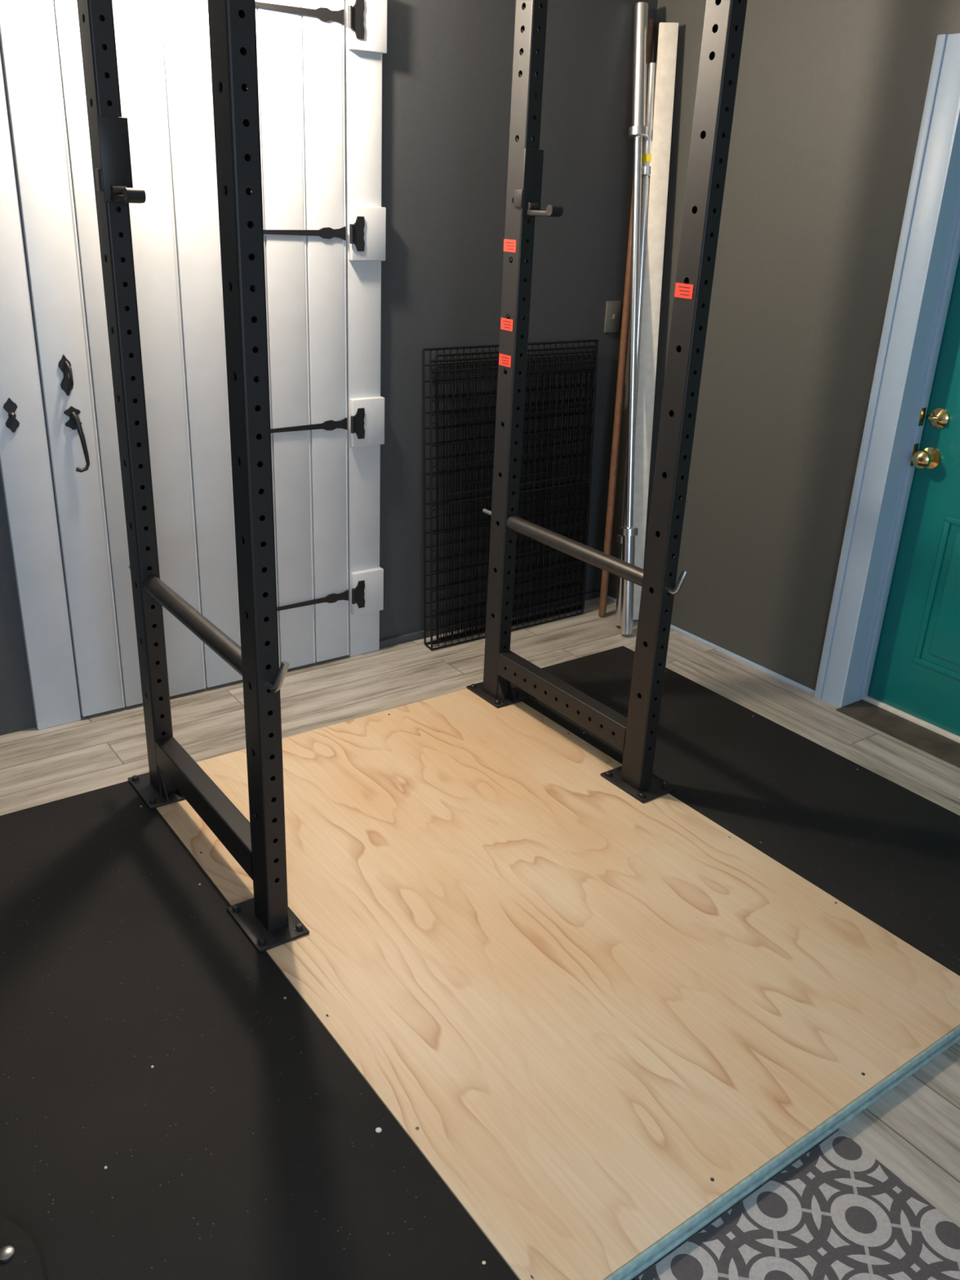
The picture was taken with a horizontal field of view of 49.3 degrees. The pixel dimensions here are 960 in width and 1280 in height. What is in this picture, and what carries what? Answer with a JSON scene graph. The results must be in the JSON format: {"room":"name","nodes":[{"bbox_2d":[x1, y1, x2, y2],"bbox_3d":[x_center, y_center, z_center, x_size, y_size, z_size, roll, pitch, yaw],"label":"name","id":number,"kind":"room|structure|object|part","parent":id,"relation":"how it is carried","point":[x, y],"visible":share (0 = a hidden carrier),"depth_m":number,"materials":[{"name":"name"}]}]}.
{"room":"gym","nodes":[
{"label":"gym","id":0,"kind":"room"},
{"bbox_2d":[0,0,657,735],"bbox_3d":[-1.443,-0.872,2.667,5.140,2.500,0.100,-14,28,-33],"label":"wall","id":1,"kind":"structure","parent":0,"point":[447,64],"depth_m":3.56,"materials":[{"name":"paint"}]},
{"bbox_2d":[3,397,19,432],"bbox_3d":[-1.266,-0.607,2.826,0.036,0.093,0.005,-14,28,-33],"label":"rosette","id":2,"kind":"object","parent":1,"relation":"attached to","point":[9,406],"visible":1,"depth_m":2.82,"materials":[{"name":"black metal"}]},
{"bbox_2d":[8,412,16,419],"bbox_3d":[-1.260,-0.604,2.818,0.018,0.018,0.017,-14,28,-33],"label":"boss","id":3,"kind":"object","parent":2,"relation":"attached to","point":[11,415],"visible":1,"depth_m":2.81,"materials":[{"name":"black metal"}]},
{"bbox_2d":[0,52,80,729],"bbox_3d":[-1.248,-0.799,2.771,0.128,2.300,0.024,-14,28,-33],"label":"door","id":4,"kind":"structure","parent":1,"relation":"attached to","point":[24,460],"depth_m":2.92,"materials":[{"name":"white paint"}]},
{"bbox_2d":[0,41,81,715],"bbox_3d":[-0.817,-0.853,3.094,0.942,2.158,0.011,-14,28,-33],"label":"backing","id":5,"kind":"object","parent":1,"relation":"attached to","point":[0,42],"visible":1,"depth_m":2.83,"materials":[{"name":"white wood"}]},
{"bbox_2d":[0,0,124,716],"bbox_3d":[-1.127,-0.763,2.850,0.132,2.158,0.053,-14,28,-33],"label":"board","id":6,"kind":"object","parent":5,"relation":"attached to","point":[28,28],"depth_m":2.82,"materials":[{"name":"white paint"}]},
{"bbox_2d":[57,354,73,395],"bbox_3d":[-1.135,-0.726,2.866,0.034,0.110,0.005,-14,28,-33],"label":"latch plate","id":7,"kind":"object","parent":6,"relation":"attached to","point":[64,384],"depth_m":2.86,"materials":[{"name":"black metal"}]},
{"bbox_2d":[64,360,73,391],"bbox_3d":[-1.122,-0.719,2.858,0.010,0.083,0.032,-18,31,-40],"label":"latch grip","id":8,"kind":"object","parent":6,"relation":"attached to","point":[68,366],"visible":1,"depth_m":2.85,"materials":[{"name":"black metal"}]},
{"bbox_2d":[63,405,81,430],"bbox_3d":[-1.135,-0.619,2.916,0.046,0.065,0.005,-14,28,-33],"label":"plate","id":9,"kind":"object","parent":6,"relation":"attached to","point":[70,423],"depth_m":2.91,"materials":[{"name":"black metal"}]},
{"bbox_3d":[-1.125,-0.555,2.935,0.040,0.168,0.033,-14,28,-33],"label":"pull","id":10,"kind":"part","parent":6,"relation":"part of","materials":[{"name":"black metal"}]},
{"bbox_2d":[53,0,142,706],"bbox_3d":[-1.028,-0.795,2.936,0.132,2.158,0.020,-14,28,-33],"label":"board","id":11,"kind":"object","parent":5,"relation":"attached to","point":[66,15],"visible":0.33,"depth_m":2.88,"materials":[{"name":"white paint"}]},
{"bbox_2d":[112,0,205,696],"bbox_3d":[-0.919,-0.822,3.010,0.132,2.158,0.020,-14,28,-33],"label":"board","id":12,"kind":"object","parent":5,"relation":"attached to","point":[137,23],"visible":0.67,"depth_m":2.97,"materials":[{"name":"white paint"}]},
{"bbox_2d":[160,0,242,687],"bbox_3d":[-0.809,-0.848,3.084,0.132,2.158,0.020,-14,28,-33],"label":"board","id":13,"kind":"object","parent":5,"relation":"attached to","point":[184,23],"visible":0.84,"depth_m":3.02,"materials":[{"name":"white paint"}]},
{"bbox_2d":[255,0,279,667],"bbox_3d":[-0.700,-0.875,3.158,0.132,2.158,0.020,-14,28,-33],"label":"board","id":14,"kind":"object","parent":5,"relation":"attached to","point":[255,0],"visible":0.05,"depth_m":3.15,"materials":[{"name":"white paint"}]},
{"bbox_2d":[256,0,315,668],"bbox_3d":[-0.591,-0.901,3.232,0.132,2.158,0.020,-14,28,-33],"label":"board","id":15,"kind":"object","parent":5,"relation":"attached to","point":[280,53],"visible":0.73,"depth_m":3.18,"materials":[{"name":"white paint"}]},
{"bbox_2d":[301,0,349,662],"bbox_3d":[-0.482,-0.928,3.306,0.132,2.158,0.020,-14,28,-33],"label":"board","id":16,"kind":"object","parent":5,"relation":"attached to","point":[322,42],"visible":1,"depth_m":3.26,"materials":[{"name":"white paint"}]},
{"bbox_2d":[255,1,344,25],"bbox_3d":[-0.525,-1.738,2.881,0.337,0.040,0.007,-14,28,-33],"label":"strap","id":17,"kind":"object","parent":16,"relation":"attached to","point":[324,14],"depth_m":2.92,"materials":[{"name":"black metal"}]},
{"bbox_2d":[263,226,346,240],"bbox_3d":[-0.549,-1.210,3.106,0.337,0.040,0.007,-14,28,-33],"label":"strap","id":18,"kind":"object","parent":16,"relation":"attached to","point":[328,233],"depth_m":3.14,"materials":[{"name":"black metal"}]},
{"bbox_2d":[271,417,346,432],"bbox_3d":[-0.573,-0.675,3.334,0.337,0.040,0.007,-14,28,-33],"label":"strap","id":19,"kind":"object","parent":16,"relation":"attached to","point":[328,424],"depth_m":3.37,"materials":[{"name":"black metal"}]},
{"bbox_2d":[277,589,348,610],"bbox_3d":[-0.599,-0.124,3.569,0.337,0.040,0.007,-14,28,-33],"label":"strap","id":20,"kind":"object","parent":16,"relation":"attached to","point":[333,597],"depth_m":3.60,"materials":[{"name":"black metal"}]},
{"bbox_2d":[344,0,382,656],"bbox_3d":[-0.377,-1.011,3.362,0.122,2.300,0.024,-14,28,-33],"label":"door frame","id":21,"kind":"structure","parent":1,"relation":"attached to","point":[362,69],"depth_m":3.35,"materials":[{"name":"white paint"}]},
{"bbox_2d":[346,0,386,53],"bbox_3d":[-0.326,-1.786,3.015,0.121,0.156,0.026,-14,28,-33],"label":"hinge block","id":22,"kind":"object","parent":1,"relation":"attached to","point":[375,41],"visible":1,"depth_m":3.02,"materials":[{"name":"white wood"}]},
{"bbox_2d":[348,5,352,28],"bbox_3d":[-0.368,-1.766,2.965,0.012,0.056,0.012,-14,28,-33],"label":"pin","id":23,"kind":"object","parent":22,"relation":"attached to","point":[350,7],"depth_m":2.96,"materials":[{"name":"metal"}]},
{"bbox_2d":[352,0,364,39],"bbox_3d":[-0.348,-1.773,2.983,0.040,0.100,0.006,-14,28,-33],"label":"hinge leaf","id":24,"kind":"object","parent":22,"relation":"attached to","point":[358,8],"depth_m":2.98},
{"bbox_2d":[349,396,384,447],"bbox_3d":[-0.374,-0.724,3.469,0.121,0.156,0.026,-14,28,-33],"label":"hinge block","id":25,"kind":"object","parent":1,"relation":"attached to","point":[374,419],"visible":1,"depth_m":3.46,"materials":[{"name":"white wood"}]},
{"bbox_2d":[351,415,354,433],"bbox_3d":[-0.416,-0.704,3.419,0.012,0.056,0.012,-14,28,-33],"label":"pin","id":26,"kind":"object","parent":25,"relation":"attached to","point":[352,416],"depth_m":3.41,"materials":[{"name":"black metal"}]},
{"bbox_2d":[354,408,364,439],"bbox_3d":[-0.397,-0.711,3.436,0.040,0.100,0.006,-14,28,-33],"label":"hinge leaf","id":27,"kind":"object","parent":25,"relation":"attached to","point":[359,430],"depth_m":3.43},
{"bbox_2d":[348,205,386,261],"bbox_3d":[-0.350,-1.258,3.240,0.121,0.156,0.026,-14,28,-33],"label":"hinge block","id":28,"kind":"object","parent":1,"relation":"attached to","point":[375,228],"visible":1,"depth_m":3.23,"materials":[{"name":"white wood"}]},
{"bbox_2d":[349,223,353,244],"bbox_3d":[-0.392,-1.239,3.190,0.012,0.056,0.012,-14,28,-33],"label":"pin","id":29,"kind":"object","parent":28,"relation":"attached to","point":[351,225],"depth_m":3.19,"materials":[{"name":"metal"}]},
{"bbox_2d":[353,216,364,251],"bbox_3d":[-0.372,-1.246,3.208,0.040,0.100,0.006,-14,28,-33],"label":"hinge leaf","id":30,"kind":"object","parent":28,"relation":"attached to","point":[358,226],"depth_m":3.21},
{"bbox_2d":[351,567,383,615],"bbox_3d":[-0.400,-0.172,3.704,0.121,0.156,0.026,-14,28,-33],"label":"hinge block","id":31,"kind":"object","parent":1,"relation":"attached to","point":[373,578],"visible":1,"depth_m":3.70,"materials":[{"name":"white wood"}]},
{"bbox_2d":[351,588,355,604],"bbox_3d":[-0.442,-0.153,3.654,0.012,0.056,0.012,-14,28,-33],"label":"pin","id":32,"kind":"object","parent":31,"relation":"attached to","point":[353,589],"depth_m":3.65,"materials":[{"name":"black metal"}]},
{"bbox_2d":[355,580,364,608],"bbox_3d":[-0.422,-0.160,3.672,0.040,0.100,0.006,-14,28,-33],"label":"hinge leaf","id":33,"kind":"object","parent":31,"relation":"attached to","point":[359,590],"depth_m":3.67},
{"bbox_2d":[379,589,600,648],"bbox_3d":[0.076,-0.092,4.152,1.110,0.030,0.014,-14,28,-33],"label":"baseboard","id":34,"kind":"structure","parent":1,"relation":"attached to","point":[403,638],"depth_m":3.97,"materials":[{"name":"paint"}]},
{"bbox_2d":[604,301,621,333],"bbox_3d":[0.507,-1.225,3.966,0.072,0.114,0.018,-14,28,-33],"label":"light switch","id":35,"kind":"object","parent":1,"relation":"attached to","point":[612,315],"visible":1,"depth_m":3.96,"materials":[{"name":"plastic"}]},
{"bbox_2d":[0,596,959,1279],"bbox_3d":[0.179,1.185,1.270,5.420,0.052,5.455,-14,28,-33],"label":"floor","id":36,"kind":"structure","parent":0,"point":[96,751],"depth_m":3.28,"materials":[{"name":"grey wood"}]},
{"bbox_2d":[0,781,518,1279],"bbox_3d":[-0.919,0.828,1.878,1.219,0.037,1.816,-14,28,-33],"label":"rubber floor mat","id":37,"kind":"object","parent":36,"relation":"on","point":[172,1107],"visible":1,"depth_m":1.88,"materials":[{"name":"rubber"}]},
{"bbox_2d":[0,1215,47,1279],"bbox_3d":[-0.800,0.966,1.490,0.340,0.028,0.340,-14,28,-33],"label":"plate","id":38,"kind":"object","parent":37,"relation":"on","point":[21,1258],"visible":1,"depth_m":1.57,"materials":[{"name":"rubber"}]},
{"bbox_2d":[422,339,598,650],"bbox_3d":[0.133,-0.548,3.898,0.795,1.067,0.114,-14,28,-33],"label":"grid panel","id":39,"kind":"object","parent":36,"relation":"on","point":[590,426],"visible":0.84,"depth_m":3.88,"materials":[{"name":"black metal"}]},
{"bbox_3d":[0.266,-0.573,3.972,0.378,0.878,0.049,-14,28,-33],"label":"door panel","id":40,"kind":"part","parent":39,"relation":"part of","materials":[{"name":"black metal"}]},
{"bbox_2d":[155,688,959,1279],"bbox_3d":[0.072,0.586,2.548,1.219,0.036,1.820,-14,28,-33],"label":"platform","id":41,"kind":"object","parent":36,"relation":"on","point":[604,1019],"visible":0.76,"depth_m":2.22,"materials":[{"name":"brown wood"}]},
{"bbox_2d":[76,0,747,952],"bbox_3d":[-0.168,-0.626,2.469,1.255,2.240,0.858,-14,28,-33],"label":"power rack","id":42,"kind":"object","parent":41,"relation":"on","point":[258,845],"visible":1,"depth_m":2.37,"materials":[{"name":"black metal"}]},
{"bbox_3d":[-0.867,0.400,2.836,0.120,0.008,0.176,-14,28,-33],"label":"plate","id":43,"kind":"part","parent":42,"relation":"part of","materials":[{"name":"black metal"}]},
{"bbox_3d":[-0.476,0.628,2.343,0.120,0.008,0.176,-14,28,-33],"label":"plate","id":44,"kind":"part","parent":42,"relation":"part of","materials":[{"name":"black metal"}]},
{"bbox_3d":[-0.401,0.073,2.066,0.049,0.066,0.026,7,23,10],"label":"safety pin handle","id":45,"kind":"part","parent":42,"relation":"part of","materials":[{"name":"metal"}]},
{"bbox_3d":[0.054,0.175,3.461,0.120,0.008,0.176,-14,28,-33],"label":"plate","id":46,"kind":"part","parent":42,"relation":"part of","materials":[{"name":"black metal"}]},
{"bbox_3d":[0.445,0.404,2.967,0.120,0.008,0.176,-14,28,-33],"label":"plate","id":47,"kind":"part","parent":42,"relation":"part of","materials":[{"name":"black metal"}]},
{"bbox_3d":[0.506,-0.148,2.681,0.049,0.066,0.026,7,23,10],"label":"safety pin handle","id":48,"kind":"part","parent":42,"relation":"part of","materials":[{"name":"metal"}]},
{"bbox_2d":[678,286,689,295],"bbox_3d":[0.473,-0.810,2.426,0.001,0.018,0.036,-14,28,-33],"label":"print","id":49,"kind":"object","parent":42,"relation":"attached to","point":[682,291],"depth_m":2.43},
{"bbox_2d":[598,18,653,617],"bbox_3d":[0.540,-1.115,3.918,0.029,2.130,0.234,2,23,-1],"label":"wooden pole","id":50,"kind":"object","parent":36,"relation":"on","point":[626,305],"visible":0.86,"depth_m":3.98,"materials":[{"name":"brown wood"}]},
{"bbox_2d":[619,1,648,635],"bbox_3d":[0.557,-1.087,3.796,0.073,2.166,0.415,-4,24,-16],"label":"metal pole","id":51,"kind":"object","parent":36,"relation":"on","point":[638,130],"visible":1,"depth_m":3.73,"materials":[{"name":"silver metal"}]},
{"bbox_2d":[614,62,657,626],"bbox_3d":[0.577,-1.022,3.870,0.074,1.989,0.311,-3,24,-12],"label":"barbell","id":52,"kind":"object","parent":36,"relation":"on","point":[651,66],"visible":0.5,"depth_m":3.72,"materials":[{"name":"silver metal"}]},
{"bbox_2d":[632,22,678,619],"bbox_3d":[0.624,-1.080,3.868,0.064,2.109,0.196,-8,25,-24],"label":"board","id":53,"kind":"object","parent":36,"relation":"on","point":[668,32],"visible":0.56,"depth_m":3.77,"materials":[{"name":"paint"}]},
{"bbox_2d":[510,645,959,976],"bbox_3d":[0.814,0.406,3.055,0.609,0.036,1.816,-14,28,-33],"label":"rubber floor mat","id":54,"kind":"object","parent":36,"relation":"on","point":[888,852],"visible":0.79,"depth_m":2.91,"materials":[{"name":"rubber"}]},
{"bbox_2d":[635,1129,959,1279],"bbox_3d":[0.643,1.247,1.101,1.063,0.006,1.422,-14,28,-33],"label":"patterned rug","id":55,"kind":"object","parent":36,"relation":"on","point":[837,1212],"visible":1,"depth_m":1.72,"materials":[{"name":"fabric"}]},
{"bbox_2d":[835,695,959,768],"bbox_3d":[1.553,0.365,3.252,0.205,0.020,0.912,-14,28,-33],"label":"threshold","id":56,"kind":"object","parent":36,"relation":"on","point":[936,741],"visible":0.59,"depth_m":3.42,"materials":[{"name":"brown wood"}]},
{"bbox_2d":[607,0,959,690],"bbox_3d":[2.155,-0.454,2.075,0.120,2.500,5.255,-14,28,-33],"label":"wall","id":57,"kind":"structure","parent":0,"point":[830,95],"depth_m":3.44,"materials":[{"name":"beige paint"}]},
{"bbox_2d":[607,595,815,694],"bbox_3d":[0.848,-0.003,4.045,0.010,0.014,1.105,-14,28,-33],"label":"baseboard","id":58,"kind":"structure","parent":57,"relation":"attached to","point":[680,630],"depth_m":3.88,"materials":[{"name":"white paint"}]},
{"bbox_2d":[813,34,946,699],"bbox_3d":[1.210,-0.720,3.226,0.007,2.005,0.027,-14,28,-33],"label":"bead","id":59,"kind":"object","parent":57,"relation":"attached to","point":[941,38],"visible":1,"depth_m":3.15,"materials":[{"name":"white paint"}]},
{"bbox_2d":[821,32,959,707],"bbox_3d":[1.296,-0.721,3.238,0.148,2.005,0.108,-14,28,-33],"label":"door frame","id":60,"kind":"structure","parent":57,"relation":"attached to","point":[948,91],"depth_m":3.15,"materials":[{"name":"white paint"}]},
{"bbox_2d":[858,205,959,697],"bbox_3d":[1.358,-0.671,3.229,0.032,1.885,0.014,-14,28,-33],"label":"door frame","id":61,"kind":"object","parent":60,"relation":"attached to","point":[954,253],"visible":1,"depth_m":3.27,"materials":[{"name":"white paint"}]},
{"bbox_2d":[909,443,919,466],"bbox_3d":[1.354,-0.578,3.259,0.024,0.070,0.002,-14,28,-33],"label":"strike plate","id":62,"kind":"object","parent":61,"relation":"attached to","point":[915,449],"visible":0.71,"depth_m":3.25,"materials":[{"name":"gold metal"}]},
{"bbox_2d":[917,407,926,426],"bbox_3d":[1.359,-0.685,3.213,0.024,0.055,0.002,-14,28,-33],"label":"strike plate","id":63,"kind":"object","parent":61,"relation":"attached to","point":[923,410],"visible":1,"depth_m":3.21,"materials":[{"name":"gold metal"}]},
{"bbox_3d":[1.861,-0.343,2.541,0.148,1.905,0.008,-14,28,-33],"label":"door frame","id":64,"kind":"structure","parent":0,"visible":0},
{"bbox_2d":[867,254,959,736],"bbox_3d":[1.655,-0.524,2.919,0.045,1.879,0.913,-14,28,-33],"label":"slab","id":65,"kind":"object","parent":64,"relation":"attached to","point":[932,696],"visible":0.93,"depth_m":3.34,"materials":[{"name":"teal paint"}]},
{"bbox_2d":[912,447,941,468],"bbox_3d":[1.370,-0.558,3.222,0.070,0.066,0.066,-14,28,-33],"label":"handle","id":66,"kind":"object","parent":65,"relation":"attached to","point":[930,457],"visible":1,"depth_m":3.21,"materials":[{"name":"gold metal"}]},
{"bbox_2d":[913,515,959,679],"bbox_3d":[1.512,-0.111,3.234,0.008,0.495,0.269,-14,28,-33],"label":"panel","id":67,"kind":"object","parent":65,"relation":"attached to","point":[945,644],"visible":1,"depth_m":3.30,"materials":[{"name":"teal paint"}]},
{"bbox_2d":[928,407,949,428],"bbox_3d":[1.396,-0.676,3.187,0.020,0.062,0.062,-14,28,-33],"label":"deadbolt","id":68,"kind":"object","parent":65,"relation":"attached to","point":[942,413],"visible":0.99,"depth_m":3.18,"materials":[{"name":"gold metal"}]},
{"bbox_2d":[928,416,942,421],"bbox_3d":[1.384,-0.673,3.180,0.020,0.010,0.036,-14,28,-33],"label":"deadbolt turn","id":69,"kind":"object","parent":68,"relation":"attached to","point":[932,418],"depth_m":3.17,"materials":[{"name":"gold metal"}]}
]}

